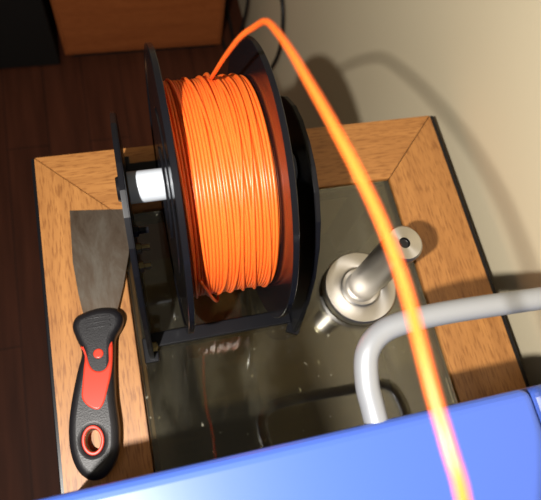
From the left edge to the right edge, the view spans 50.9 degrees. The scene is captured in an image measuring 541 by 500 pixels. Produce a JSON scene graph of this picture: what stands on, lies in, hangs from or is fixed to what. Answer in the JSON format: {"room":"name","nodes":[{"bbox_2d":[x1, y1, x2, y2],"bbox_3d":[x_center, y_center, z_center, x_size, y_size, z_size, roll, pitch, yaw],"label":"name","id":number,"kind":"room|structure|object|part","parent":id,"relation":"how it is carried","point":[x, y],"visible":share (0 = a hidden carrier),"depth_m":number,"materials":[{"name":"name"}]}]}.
{"room":"workspace","nodes":[
{"label":"workspace","id":0,"kind":"room"},
{"bbox_2d":[0,0,244,499],"bbox_3d":[-1.114,0.380,0.982,2.725,0.050,3.420,-9,71,-12],"label":"floor","id":1,"kind":"structure","parent":0,"point":[64,108],"depth_m":1.26,"materials":[{"name":"brown wood"}]},
{"bbox_2d":[0,0,59,68],"bbox_3d":[-0.785,-0.666,1.139,0.575,0.500,0.388,-9,71,-12],"label":"subwoofer","id":2,"kind":"object","parent":1,"relation":"on","point":[28,32],"visible":0.98,"depth_m":1.26,"materials":[{"name":"black"}]},
{"bbox_2d":[50,0,224,56],"bbox_3d":[-0.311,-0.792,1.198,0.375,0.620,0.458,-9,71,-12],"label":"base cabinet","id":3,"kind":"object","parent":1,"relation":"on","point":[85,27],"visible":0.91,"depth_m":1.29,"materials":[{"name":"brown wood"}]},
{"bbox_2d":[221,0,284,69],"bbox_3d":[-0.109,-0.768,1.375,0.069,0.339,0.834,-9,71,-12],"label":"power cable","id":4,"kind":"object","parent":1,"relation":"on","point":[273,64],"visible":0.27,"depth_m":1.38,"materials":[{"name":"black plastic"}]},
{"bbox_3d":[-0.137,-0.823,1.461,0.068,0.211,0.666,-9,71,-12],"label":"cord","id":5,"kind":"part","parent":4,"relation":"part of","materials":[{"name":"black plastic"}]},
{"bbox_2d":[31,116,529,493],"bbox_3d":[-0.005,0.315,0.779,0.406,0.700,0.660,-9,71,-12],"label":"side table","id":6,"kind":"object","parent":1,"relation":"on","point":[225,395],"visible":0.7,"depth_m":0.57,"materials":[{"name":"brown wood"}]},
{"bbox_3d":[-0.116,0.221,0.434,0.066,0.030,0.658,-9,71,-12],"label":"rail","id":7,"kind":"part","parent":6,"relation":"part of","materials":[{"name":"brown wood"}]},
{"bbox_2d":[69,209,128,480],"bbox_3d":[-0.139,0.066,0.463,0.052,0.019,0.226,-3,70,-10],"label":"knife","id":8,"kind":"object","parent":6,"relation":"on","point":[100,248],"visible":1,"depth_m":0.45,"materials":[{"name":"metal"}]},
{"bbox_3d":[-0.137,0.111,0.447,0.040,0.018,0.132,0,69,-9],"label":"handle","id":9,"kind":"part","parent":8,"relation":"part of","materials":[{"name":"black plastic"}]},
{"bbox_3d":[-0.142,0.010,0.489,0.054,0.009,0.108,-9,71,-12],"label":"blade","id":10,"kind":"part","parent":8,"relation":"part of","materials":[{"name":"metal"}]},
{"bbox_2d":[110,96,320,363],"bbox_3d":[-0.037,-0.035,0.441,0.154,0.163,0.194,-9,71,-12],"label":"holder","id":11,"kind":"object","parent":6,"relation":"on","point":[139,182],"visible":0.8,"depth_m":0.40,"materials":[{"name":"black metal"},{"name":"white plastic"}]},
{"bbox_3d":[-0.106,-0.025,0.426,0.004,0.163,0.190,-9,71,-12],"label":"panel","id":12,"kind":"part","parent":11,"relation":"part of","materials":[{"name":"black plastic"}]},
{"bbox_3d":[0.012,-0.043,0.452,0.004,0.163,0.190,-9,71,-12],"label":"panel","id":13,"kind":"part","parent":11,"relation":"part of","materials":[{"name":"black plastic"}]},
{"bbox_2d":[144,18,469,499],"bbox_3d":[-0.008,0.023,0.303,0.071,0.359,0.410,-9,71,-12],"label":"spool","id":14,"kind":"object","parent":11,"relation":"on","point":[222,145],"visible":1,"depth_m":0.34,"materials":[{"name":"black plastic"}]},
{"bbox_3d":[-0.019,-0.078,0.565,0.397,0.030,0.066,-9,71,-12],"label":"rail","id":15,"kind":"part","parent":6,"relation":"part of","materials":[{"name":"brown wood"}]},
{"bbox_2d":[136,234,399,470],"bbox_3d":[0.006,0.287,0.707,0.359,0.016,0.620,-9,71,-12],"label":"glass tabletop","id":16,"kind":"object","parent":6,"relation":"attached to","point":[225,395],"depth_m":0.74,"materials":[{"name":"glass"}]},
{"bbox_2d":[37,287,540,499],"bbox_3d":[0.072,0.237,0.330,0.369,0.208,0.363,-9,71,-12],"label":"printer","id":17,"kind":"object","parent":6,"relation":"on","point":[497,438],"visible":0.97,"depth_m":0.28,"materials":[{"name":"blue plastic"}]},
{"bbox_3d":[0.046,0.192,0.459,0.263,0.006,0.524,-9,71,-12],"label":"glass","id":18,"kind":"part","parent":6,"relation":"part of","materials":[{"name":"glass"}]},
{"bbox_3d":[0.092,0.018,0.925,0.040,0.670,0.040,-9,71,-12],"label":"leg","id":19,"kind":"part","parent":6,"relation":"part of","materials":[{"name":"wood"}]},
{"bbox_2d":[322,226,421,325],"bbox_3d":[0.089,0.016,0.466,0.067,0.118,0.067,-9,71,-12],"label":"spindle","id":20,"kind":"object","parent":6,"relation":"on","point":[359,288],"visible":0.96,"depth_m":0.50,"materials":[{"name":"grey metal"}]},
{"bbox_3d":[0.205,0.172,0.505,0.066,0.030,0.658,-9,71,-12],"label":"rail","id":21,"kind":"part","parent":6,"relation":"part of","materials":[{"name":"brown wood"}]},
{"bbox_2d":[238,0,540,415],"bbox_3d":[0.336,-0.249,0.129,0.100,2.400,3.420,-9,71,-12],"label":"wall","id":22,"kind":"structure","parent":0,"point":[472,66],"depth_m":0.60,"materials":[{"name":"paint"}]}
]}

